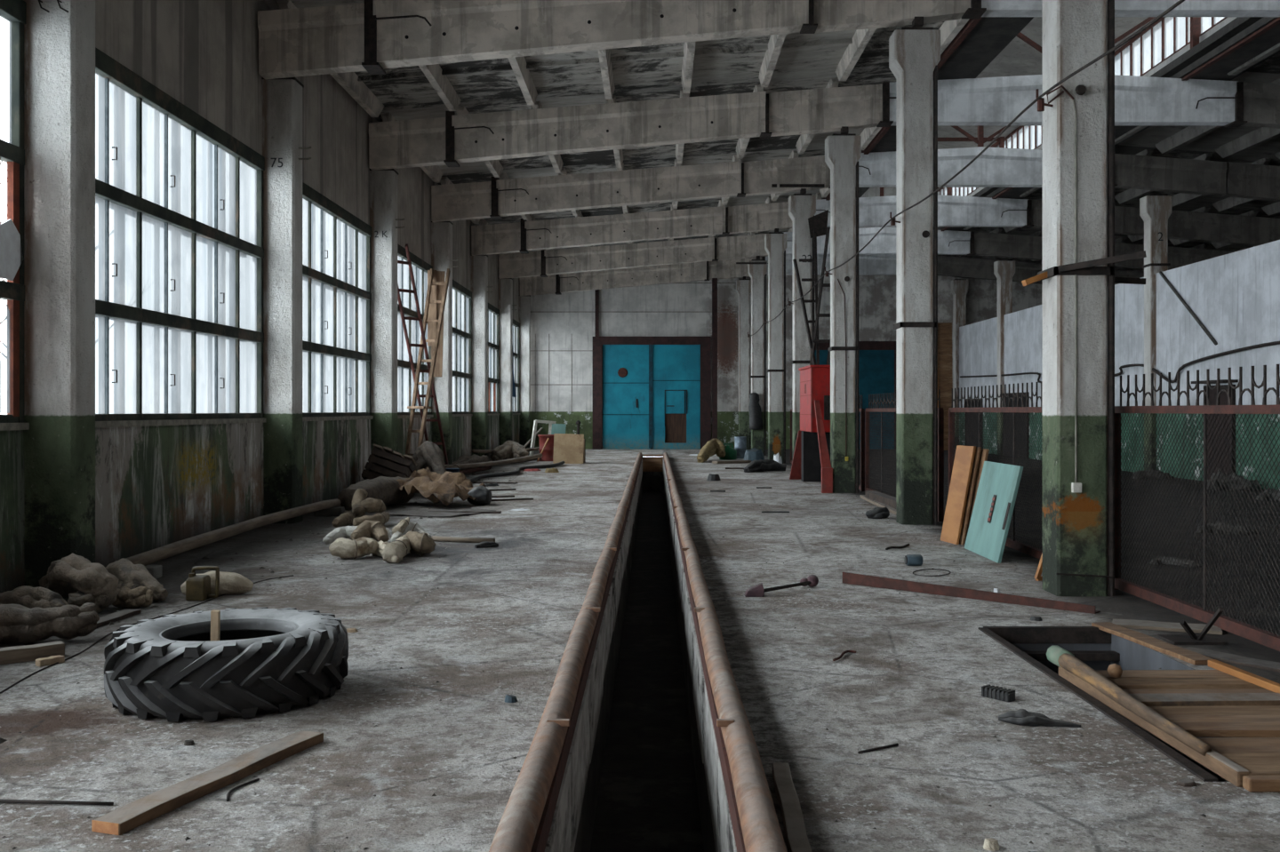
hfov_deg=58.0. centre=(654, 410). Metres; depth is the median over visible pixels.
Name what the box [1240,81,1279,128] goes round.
beam
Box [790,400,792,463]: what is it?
pole
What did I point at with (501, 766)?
chips
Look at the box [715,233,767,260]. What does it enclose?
beam
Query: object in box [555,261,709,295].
roof beam
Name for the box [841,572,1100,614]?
bar
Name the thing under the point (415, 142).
ceiling beam
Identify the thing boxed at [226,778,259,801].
wire
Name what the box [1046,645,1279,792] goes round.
wooden planks
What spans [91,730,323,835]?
plank
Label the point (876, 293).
wall
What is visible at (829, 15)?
beam
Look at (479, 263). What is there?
wall column
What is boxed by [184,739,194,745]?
pebble
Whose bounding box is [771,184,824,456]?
concrete column
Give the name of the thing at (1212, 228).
beam
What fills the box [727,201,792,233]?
beam
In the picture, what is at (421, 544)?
bag
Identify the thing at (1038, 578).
board
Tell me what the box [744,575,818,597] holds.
shovel
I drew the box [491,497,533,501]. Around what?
scrap
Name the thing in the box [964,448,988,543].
leaning board
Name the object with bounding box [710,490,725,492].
strip
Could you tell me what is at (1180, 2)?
cable
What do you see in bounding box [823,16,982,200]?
girder
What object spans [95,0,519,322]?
wall
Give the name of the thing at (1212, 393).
door
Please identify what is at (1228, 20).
wall
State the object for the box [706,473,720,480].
lump
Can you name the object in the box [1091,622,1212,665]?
board
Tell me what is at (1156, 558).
rubble heap
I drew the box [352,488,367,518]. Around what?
bag
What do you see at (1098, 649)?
pit
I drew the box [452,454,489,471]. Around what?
heap
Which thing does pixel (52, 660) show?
wood block
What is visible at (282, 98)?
wall column
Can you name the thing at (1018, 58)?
ceiling
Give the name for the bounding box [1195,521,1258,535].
rubble heap
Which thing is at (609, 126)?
roof beam
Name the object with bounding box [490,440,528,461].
heap
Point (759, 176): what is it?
beam
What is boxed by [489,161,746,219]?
roof beam
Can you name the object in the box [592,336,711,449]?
door
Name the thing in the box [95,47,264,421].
window
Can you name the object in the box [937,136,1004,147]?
truss
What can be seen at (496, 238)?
bracket
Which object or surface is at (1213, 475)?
rubble heap
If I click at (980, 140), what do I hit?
truss
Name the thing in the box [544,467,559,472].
wrapper
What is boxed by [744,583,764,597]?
shovel blade
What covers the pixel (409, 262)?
ladder
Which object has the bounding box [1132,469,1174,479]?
rubble heap
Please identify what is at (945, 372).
door leaf
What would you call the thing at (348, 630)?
chip
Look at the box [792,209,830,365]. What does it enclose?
ladder
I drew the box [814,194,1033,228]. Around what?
ridge beam
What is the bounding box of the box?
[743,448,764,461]
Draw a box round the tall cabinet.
[789,365,832,493]
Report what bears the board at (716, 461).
on the floor
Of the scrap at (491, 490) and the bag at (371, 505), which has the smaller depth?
the bag at (371, 505)
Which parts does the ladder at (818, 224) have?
plate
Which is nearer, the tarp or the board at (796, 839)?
the board at (796, 839)
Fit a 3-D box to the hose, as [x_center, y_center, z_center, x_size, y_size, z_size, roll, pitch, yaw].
[-3.447,1.483,27.936,0.536,0.100,10.284,0,0,10]
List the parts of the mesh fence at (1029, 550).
post, rod, rail, scroll railing, rod, rail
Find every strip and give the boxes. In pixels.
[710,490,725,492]
[756,487,771,488]
[761,511,789,512]
[832,650,855,661]
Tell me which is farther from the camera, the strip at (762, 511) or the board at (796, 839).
the strip at (762, 511)
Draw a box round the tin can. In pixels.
[904,554,923,566]
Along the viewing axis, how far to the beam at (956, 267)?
45.47 m
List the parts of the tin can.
lid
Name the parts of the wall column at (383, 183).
cap plate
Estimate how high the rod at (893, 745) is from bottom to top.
0.012 m
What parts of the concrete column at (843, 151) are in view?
bearing plate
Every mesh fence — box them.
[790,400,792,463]
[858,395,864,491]
[864,389,943,521]
[948,381,1042,559]
[1114,364,1279,651]
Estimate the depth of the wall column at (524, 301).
45.66 m
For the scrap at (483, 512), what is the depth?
17.32 m
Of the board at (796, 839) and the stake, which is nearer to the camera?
the board at (796, 839)
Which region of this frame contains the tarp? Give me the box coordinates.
[396,467,486,506]
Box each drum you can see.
[536,434,553,462]
[734,436,746,458]
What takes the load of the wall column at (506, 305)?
on the floor
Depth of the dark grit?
8.33 m
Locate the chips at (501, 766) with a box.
[0,471,1238,850]
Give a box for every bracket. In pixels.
[431,181,491,222]
[471,222,520,255]
[519,274,555,295]
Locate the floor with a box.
[0,449,1279,851]
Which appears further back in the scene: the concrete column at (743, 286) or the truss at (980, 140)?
the concrete column at (743, 286)
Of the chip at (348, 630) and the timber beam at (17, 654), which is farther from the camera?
the chip at (348, 630)
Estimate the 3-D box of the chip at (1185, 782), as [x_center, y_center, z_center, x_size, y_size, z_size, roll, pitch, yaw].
[2.193,1.533,4.765,0.080,0.020,0.064,0,0,0]
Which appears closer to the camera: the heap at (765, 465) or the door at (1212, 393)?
the door at (1212, 393)
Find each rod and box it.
[0,800,113,806]
[857,744,898,753]
[885,544,909,550]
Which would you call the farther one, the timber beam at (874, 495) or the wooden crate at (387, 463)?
the wooden crate at (387, 463)
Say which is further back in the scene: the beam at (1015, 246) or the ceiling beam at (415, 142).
the beam at (1015, 246)
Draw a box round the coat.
[748,392,763,430]
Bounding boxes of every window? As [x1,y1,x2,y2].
[0,0,26,423]
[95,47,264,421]
[302,182,371,417]
[397,243,432,415]
[452,280,471,414]
[488,303,499,414]
[512,319,519,413]
[937,16,1227,196]
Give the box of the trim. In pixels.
[594,278,717,439]
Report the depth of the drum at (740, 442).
36.98 m
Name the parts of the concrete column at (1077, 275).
bracket arm, bracket arm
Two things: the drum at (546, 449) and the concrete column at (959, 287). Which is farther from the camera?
the concrete column at (959, 287)
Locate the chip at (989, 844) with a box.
[983,838,999,851]
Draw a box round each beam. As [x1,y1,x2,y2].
[0,640,64,664]
[257,3,366,79]
[361,0,817,74]
[368,117,445,170]
[443,91,772,167]
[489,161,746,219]
[519,206,729,253]
[540,237,718,277]
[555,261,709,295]
[708,256,761,279]
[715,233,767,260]
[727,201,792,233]
[743,155,830,195]
[761,255,895,275]
[768,83,882,136]
[778,227,975,255]
[814,0,970,32]
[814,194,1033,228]
[828,146,1117,188]
[864,490,895,509]
[876,74,1247,127]
[937,256,1143,284]
[961,0,1279,18]
[974,232,1235,270]
[1032,200,1279,246]
[1114,153,1279,200]
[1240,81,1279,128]
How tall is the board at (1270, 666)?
0.021 m
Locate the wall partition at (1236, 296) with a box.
[959,240,1279,490]
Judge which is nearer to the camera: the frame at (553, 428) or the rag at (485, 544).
the rag at (485, 544)
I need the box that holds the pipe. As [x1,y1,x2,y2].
[109,498,341,566]
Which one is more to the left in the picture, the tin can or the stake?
the stake
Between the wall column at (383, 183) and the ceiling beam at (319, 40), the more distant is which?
the wall column at (383, 183)
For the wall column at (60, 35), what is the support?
on the floor
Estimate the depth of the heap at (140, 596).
8.96 m
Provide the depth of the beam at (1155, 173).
27.47 m
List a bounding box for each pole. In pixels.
[432,536,495,543]
[444,453,542,469]
[459,466,491,474]
[471,447,539,453]
[504,457,541,464]
[523,427,542,447]
[1159,272,1217,345]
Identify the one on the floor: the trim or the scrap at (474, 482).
the scrap at (474, 482)
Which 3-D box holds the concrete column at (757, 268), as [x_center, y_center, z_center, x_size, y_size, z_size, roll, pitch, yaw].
[3.333,-1.817,39.745,1.065,6.720,0.530,0,0,0]
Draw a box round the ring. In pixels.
[912,568,951,576]
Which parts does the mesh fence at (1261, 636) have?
post, rail, rail, scroll railing, rod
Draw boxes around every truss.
[880,187,951,227]
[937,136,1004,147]
[950,125,1011,147]
[1016,16,1199,53]
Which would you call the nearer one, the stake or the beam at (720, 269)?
the stake
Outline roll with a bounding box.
[337,476,414,511]
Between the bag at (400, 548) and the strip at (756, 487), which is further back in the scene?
the strip at (756, 487)
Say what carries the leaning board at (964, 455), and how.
on the floor
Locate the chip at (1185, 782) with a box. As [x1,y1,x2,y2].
[1176,778,1196,787]
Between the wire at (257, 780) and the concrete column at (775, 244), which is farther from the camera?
the concrete column at (775, 244)
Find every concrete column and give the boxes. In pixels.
[736,259,767,455]
[736,279,751,449]
[764,232,787,463]
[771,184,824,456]
[824,133,861,493]
[888,27,940,525]
[950,279,968,449]
[993,259,1015,455]
[1021,0,1146,596]
[1139,194,1172,471]
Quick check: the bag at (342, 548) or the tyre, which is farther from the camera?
the bag at (342, 548)
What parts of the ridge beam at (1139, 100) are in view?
hook rod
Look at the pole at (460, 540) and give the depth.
13.44 m
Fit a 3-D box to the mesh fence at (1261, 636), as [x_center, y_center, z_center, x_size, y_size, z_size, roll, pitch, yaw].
[3.980,0.623,6.700,0.070,1.840,6.610,0,0,0]
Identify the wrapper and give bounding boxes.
[522,468,540,471]
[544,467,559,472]
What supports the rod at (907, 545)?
on the floor
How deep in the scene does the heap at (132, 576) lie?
9.30 m
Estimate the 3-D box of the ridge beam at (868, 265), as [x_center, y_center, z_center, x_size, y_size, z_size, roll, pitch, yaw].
[7.575,-5.792,45.598,6.790,0.930,0.464,0,0,0]
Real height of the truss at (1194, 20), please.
1.799 m
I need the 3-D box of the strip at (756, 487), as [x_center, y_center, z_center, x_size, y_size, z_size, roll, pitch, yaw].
[2.178,1.532,22.925,0.300,0.022,0.106,0,0,0]
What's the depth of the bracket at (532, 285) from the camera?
45.49 m
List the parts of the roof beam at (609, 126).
hook rod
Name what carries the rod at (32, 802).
on the floor
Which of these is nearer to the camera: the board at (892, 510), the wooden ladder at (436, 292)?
the board at (892, 510)
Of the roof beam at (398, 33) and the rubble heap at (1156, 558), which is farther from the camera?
the roof beam at (398, 33)
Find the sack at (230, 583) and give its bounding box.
[180,570,253,595]
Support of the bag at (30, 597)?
on the floor
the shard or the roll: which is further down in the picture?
the roll
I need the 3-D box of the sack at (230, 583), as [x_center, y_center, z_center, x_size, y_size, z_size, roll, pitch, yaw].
[-3.653,1.442,9.655,0.573,0.200,0.197,0,0,-14]
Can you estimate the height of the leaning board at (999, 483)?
0.983 m
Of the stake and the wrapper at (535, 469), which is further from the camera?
the wrapper at (535, 469)
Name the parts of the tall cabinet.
leg, roof plate, hatch panel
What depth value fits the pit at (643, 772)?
9.09 m
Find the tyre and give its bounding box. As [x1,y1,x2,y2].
[104,607,348,721]
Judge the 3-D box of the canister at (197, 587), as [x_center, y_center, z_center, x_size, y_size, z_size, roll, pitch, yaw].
[-3.667,1.405,9.420,0.246,0.276,0.160,0,0,0]
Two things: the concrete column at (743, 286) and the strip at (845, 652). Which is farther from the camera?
the concrete column at (743, 286)
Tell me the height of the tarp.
0.484 m
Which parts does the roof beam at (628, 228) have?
hook rod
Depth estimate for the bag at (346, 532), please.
13.25 m
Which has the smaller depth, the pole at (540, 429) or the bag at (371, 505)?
the bag at (371, 505)
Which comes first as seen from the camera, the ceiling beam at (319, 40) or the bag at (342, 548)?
the bag at (342, 548)
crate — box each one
[361,443,416,479]
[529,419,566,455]
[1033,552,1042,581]
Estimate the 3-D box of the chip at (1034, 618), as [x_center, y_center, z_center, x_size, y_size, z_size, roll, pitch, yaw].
[2.813,1.529,8.501,0.088,0.028,0.076,0,0,-35]
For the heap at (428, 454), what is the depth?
22.62 m
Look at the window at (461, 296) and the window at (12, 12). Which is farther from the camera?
the window at (461, 296)
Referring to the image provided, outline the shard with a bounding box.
[0,304,9,413]
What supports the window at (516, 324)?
in the wall at (204, 54)
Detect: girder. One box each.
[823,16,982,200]
[940,16,1279,231]
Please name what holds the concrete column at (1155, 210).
on the floor
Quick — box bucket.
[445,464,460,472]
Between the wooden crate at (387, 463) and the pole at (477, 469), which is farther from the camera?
the pole at (477, 469)
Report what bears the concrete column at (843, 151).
on the floor
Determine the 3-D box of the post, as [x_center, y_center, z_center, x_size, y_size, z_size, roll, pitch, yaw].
[-2.970,1.043,45.200,0.092,1.000,0.092,0,0,22]
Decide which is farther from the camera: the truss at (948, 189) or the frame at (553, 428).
the truss at (948, 189)
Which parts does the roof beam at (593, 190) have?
hook rod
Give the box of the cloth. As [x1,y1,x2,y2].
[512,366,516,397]
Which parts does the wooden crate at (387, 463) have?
corner post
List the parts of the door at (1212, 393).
frame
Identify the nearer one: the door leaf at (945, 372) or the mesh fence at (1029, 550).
the mesh fence at (1029, 550)
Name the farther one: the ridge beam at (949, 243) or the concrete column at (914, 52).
the ridge beam at (949, 243)
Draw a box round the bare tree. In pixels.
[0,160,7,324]
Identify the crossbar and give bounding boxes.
[641,454,663,471]
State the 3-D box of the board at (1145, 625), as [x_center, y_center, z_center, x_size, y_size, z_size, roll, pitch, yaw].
[3.625,1.530,8.185,0.704,0.026,0.247,0,0,23]
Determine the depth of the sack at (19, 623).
7.59 m
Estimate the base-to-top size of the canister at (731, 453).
0.503 m
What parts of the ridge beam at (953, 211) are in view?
hook rod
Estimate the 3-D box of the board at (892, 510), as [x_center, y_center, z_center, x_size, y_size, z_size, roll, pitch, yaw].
[3.639,1.518,18.650,0.096,0.051,3.501,0,0,1]
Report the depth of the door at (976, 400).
43.26 m
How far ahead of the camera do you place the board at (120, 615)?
8.51 m
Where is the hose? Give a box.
[467,460,565,482]
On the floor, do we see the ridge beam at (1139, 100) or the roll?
the roll
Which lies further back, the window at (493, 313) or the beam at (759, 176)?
the window at (493, 313)
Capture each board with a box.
[96,609,140,627]
[712,460,751,463]
[725,467,743,469]
[772,762,812,851]
[860,495,895,515]
[940,445,975,544]
[959,447,981,544]
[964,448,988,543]
[964,461,1023,563]
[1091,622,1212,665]
[1112,619,1222,635]
[1184,647,1279,672]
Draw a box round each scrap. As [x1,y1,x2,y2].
[427,511,501,513]
[472,481,517,484]
[484,483,498,487]
[488,488,516,491]
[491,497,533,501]
[492,495,514,497]
[504,695,517,703]
[512,509,528,511]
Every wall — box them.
[0,413,519,593]
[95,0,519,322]
[530,255,1143,449]
[967,16,1237,196]
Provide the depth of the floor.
6.38 m
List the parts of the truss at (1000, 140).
post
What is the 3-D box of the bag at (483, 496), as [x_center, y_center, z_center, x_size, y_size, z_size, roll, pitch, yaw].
[-2.852,1.381,18.803,0.406,0.322,0.306,0,0,23]
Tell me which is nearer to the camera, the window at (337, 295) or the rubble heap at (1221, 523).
the rubble heap at (1221, 523)
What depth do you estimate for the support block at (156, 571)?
10.57 m
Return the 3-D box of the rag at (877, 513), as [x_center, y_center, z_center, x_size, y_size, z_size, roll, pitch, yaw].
[3.194,1.460,16.506,0.264,0.164,0.354,0,0,42]
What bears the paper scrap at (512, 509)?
on the floor
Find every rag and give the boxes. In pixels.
[474,541,498,548]
[865,507,889,519]
[998,709,1080,727]
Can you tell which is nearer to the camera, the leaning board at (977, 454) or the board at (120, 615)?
the board at (120, 615)
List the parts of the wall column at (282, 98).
cap plate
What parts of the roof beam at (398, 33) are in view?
hook rod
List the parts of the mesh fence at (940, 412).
post, rod, scroll railing, rail, post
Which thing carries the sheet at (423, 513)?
on the floor
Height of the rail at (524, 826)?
0.295 m
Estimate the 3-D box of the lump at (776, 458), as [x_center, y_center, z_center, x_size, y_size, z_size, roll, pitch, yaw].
[3.301,1.330,30.863,0.239,0.426,0.217,0,0,-34]
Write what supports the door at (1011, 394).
in the wall partition at (1236, 296)
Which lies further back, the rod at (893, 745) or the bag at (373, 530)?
the bag at (373, 530)
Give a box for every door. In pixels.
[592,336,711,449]
[814,341,895,449]
[964,399,983,448]
[1001,392,1029,458]
[1191,379,1238,479]
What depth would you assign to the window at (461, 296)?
32.18 m
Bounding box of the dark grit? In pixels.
[0,470,1277,851]
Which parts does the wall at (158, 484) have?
sill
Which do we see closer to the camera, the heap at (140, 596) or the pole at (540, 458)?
the heap at (140, 596)
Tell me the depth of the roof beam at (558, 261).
39.41 m
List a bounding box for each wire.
[0,575,293,694]
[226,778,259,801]
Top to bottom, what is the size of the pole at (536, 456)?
0.190 m
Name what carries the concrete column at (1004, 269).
on the floor
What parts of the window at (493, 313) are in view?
red sash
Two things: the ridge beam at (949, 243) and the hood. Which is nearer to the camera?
the hood
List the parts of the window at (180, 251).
handle, handle, handle, handle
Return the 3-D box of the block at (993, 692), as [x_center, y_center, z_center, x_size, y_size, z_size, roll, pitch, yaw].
[1.840,1.515,6.182,0.070,0.056,0.174,0,0,-40]
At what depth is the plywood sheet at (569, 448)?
33.44 m
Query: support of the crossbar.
attached to the pit at (643, 772)
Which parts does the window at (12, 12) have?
red sash, red sash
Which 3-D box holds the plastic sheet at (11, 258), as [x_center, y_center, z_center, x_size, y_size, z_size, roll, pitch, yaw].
[-5.338,-1.332,9.480,0.015,0.510,0.560,0,0,0]
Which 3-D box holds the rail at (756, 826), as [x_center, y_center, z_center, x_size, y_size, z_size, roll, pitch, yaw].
[0.358,1.516,19.950,0.165,0.295,37.500,0,0,0]
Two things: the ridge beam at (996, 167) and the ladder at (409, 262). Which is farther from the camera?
the ridge beam at (996, 167)
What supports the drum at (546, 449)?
on the floor
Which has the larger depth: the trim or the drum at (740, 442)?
the trim
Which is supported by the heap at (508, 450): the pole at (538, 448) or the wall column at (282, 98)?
the pole at (538, 448)
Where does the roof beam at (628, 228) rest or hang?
attached to the beam at (764, 217)
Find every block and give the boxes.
[35,656,64,667]
[144,565,161,578]
[313,506,344,516]
[981,685,1015,702]
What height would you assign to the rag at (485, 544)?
0.068 m
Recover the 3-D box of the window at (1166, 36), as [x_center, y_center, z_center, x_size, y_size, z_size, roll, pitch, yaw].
[10.310,-7.492,22.500,0.080,1.010,39.000,0,0,0]
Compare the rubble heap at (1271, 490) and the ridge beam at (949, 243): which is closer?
the rubble heap at (1271, 490)
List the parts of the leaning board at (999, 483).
hinge plate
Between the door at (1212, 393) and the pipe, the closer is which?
the pipe
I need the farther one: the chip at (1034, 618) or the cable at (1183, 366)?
the cable at (1183, 366)
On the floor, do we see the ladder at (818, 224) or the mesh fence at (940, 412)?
the mesh fence at (940, 412)
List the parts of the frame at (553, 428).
panel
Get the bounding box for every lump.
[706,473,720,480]
[773,453,782,463]
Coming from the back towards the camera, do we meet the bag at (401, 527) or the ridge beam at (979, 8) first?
the ridge beam at (979, 8)
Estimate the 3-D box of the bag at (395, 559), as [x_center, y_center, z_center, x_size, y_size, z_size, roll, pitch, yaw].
[-2.740,1.467,11.980,0.205,0.181,0.828,0,0,-32]
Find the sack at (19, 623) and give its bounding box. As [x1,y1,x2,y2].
[0,602,99,644]
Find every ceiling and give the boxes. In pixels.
[263,0,1279,270]
[858,16,1155,228]
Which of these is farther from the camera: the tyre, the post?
the post
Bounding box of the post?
[576,424,579,434]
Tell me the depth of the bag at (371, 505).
15.52 m
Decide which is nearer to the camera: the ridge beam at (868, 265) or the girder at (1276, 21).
the girder at (1276, 21)
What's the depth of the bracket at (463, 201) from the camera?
27.49 m
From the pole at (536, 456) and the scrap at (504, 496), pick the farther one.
the pole at (536, 456)
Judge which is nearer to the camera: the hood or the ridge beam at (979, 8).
the ridge beam at (979, 8)
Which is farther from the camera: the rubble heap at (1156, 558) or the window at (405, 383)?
the window at (405, 383)
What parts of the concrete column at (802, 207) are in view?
bearing plate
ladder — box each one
[397,243,448,471]
[404,268,450,459]
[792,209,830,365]
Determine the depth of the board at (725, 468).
30.30 m
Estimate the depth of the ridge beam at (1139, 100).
21.48 m
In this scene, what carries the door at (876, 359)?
in the wall at (876, 293)
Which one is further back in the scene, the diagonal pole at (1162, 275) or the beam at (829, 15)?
the diagonal pole at (1162, 275)
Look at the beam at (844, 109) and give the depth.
21.52 m
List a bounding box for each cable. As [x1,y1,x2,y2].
[747,0,1184,336]
[960,341,1279,383]
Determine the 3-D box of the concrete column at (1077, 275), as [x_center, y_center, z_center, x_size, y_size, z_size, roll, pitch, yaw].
[3.687,-1.817,9.640,1.129,6.720,0.750,0,0,0]
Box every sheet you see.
[0,219,23,280]
[389,509,495,517]
[552,433,585,463]
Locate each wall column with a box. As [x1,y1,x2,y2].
[23,0,95,587]
[261,77,311,523]
[369,168,404,455]
[431,221,457,464]
[471,255,492,456]
[498,261,517,445]
[519,280,535,448]
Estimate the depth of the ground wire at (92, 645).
7.65 m
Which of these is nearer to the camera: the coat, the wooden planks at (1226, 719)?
the wooden planks at (1226, 719)
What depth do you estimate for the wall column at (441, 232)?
27.72 m
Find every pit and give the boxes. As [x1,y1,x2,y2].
[544,456,736,851]
[977,626,1228,782]
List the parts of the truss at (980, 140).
king post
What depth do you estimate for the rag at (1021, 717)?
5.64 m
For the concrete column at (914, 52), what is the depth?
15.58 m
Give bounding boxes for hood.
[1191,379,1238,383]
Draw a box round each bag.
[0,585,68,608]
[322,526,390,544]
[328,536,378,559]
[332,511,357,527]
[350,520,389,542]
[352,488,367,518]
[352,512,390,526]
[360,497,385,513]
[371,541,399,562]
[380,535,410,563]
[390,522,431,542]
[392,517,409,534]
[401,531,436,556]
[466,485,492,505]
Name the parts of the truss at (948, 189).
king post, post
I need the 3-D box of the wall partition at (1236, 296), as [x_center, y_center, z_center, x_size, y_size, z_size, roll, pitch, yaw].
[12.080,-0.867,26.000,0.160,4.820,40.000,0,0,0]
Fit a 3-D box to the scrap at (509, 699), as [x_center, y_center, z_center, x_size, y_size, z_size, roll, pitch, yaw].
[-0.759,1.524,6.118,0.071,0.038,0.057,0,0,0]
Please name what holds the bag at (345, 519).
on the floor
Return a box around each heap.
[38,552,119,613]
[105,558,167,602]
[112,586,152,608]
[411,440,446,474]
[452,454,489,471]
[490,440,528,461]
[696,438,725,463]
[744,459,786,472]
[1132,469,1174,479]
[1147,556,1203,567]
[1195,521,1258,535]
[1207,469,1262,490]
[1254,488,1279,500]
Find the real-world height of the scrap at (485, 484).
0.059 m
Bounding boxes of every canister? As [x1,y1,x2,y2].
[185,566,219,600]
[719,443,736,459]
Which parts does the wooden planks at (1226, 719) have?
knob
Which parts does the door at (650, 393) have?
patch plate, wicket frame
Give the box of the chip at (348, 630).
[346,628,358,632]
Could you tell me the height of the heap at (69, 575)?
0.441 m
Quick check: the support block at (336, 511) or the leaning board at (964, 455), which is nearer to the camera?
the leaning board at (964, 455)
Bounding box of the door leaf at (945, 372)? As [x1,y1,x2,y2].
[937,322,952,450]
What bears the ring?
on the floor
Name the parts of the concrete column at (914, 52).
bearing plate, dark plate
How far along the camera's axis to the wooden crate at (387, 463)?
20.24 m
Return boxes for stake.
[210,609,220,641]
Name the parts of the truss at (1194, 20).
post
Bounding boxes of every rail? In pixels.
[488,452,642,851]
[663,452,786,851]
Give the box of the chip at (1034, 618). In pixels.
[1029,616,1042,621]
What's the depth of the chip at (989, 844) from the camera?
4.05 m
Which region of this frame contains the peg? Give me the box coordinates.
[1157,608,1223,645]
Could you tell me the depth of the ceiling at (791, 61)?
21.37 m

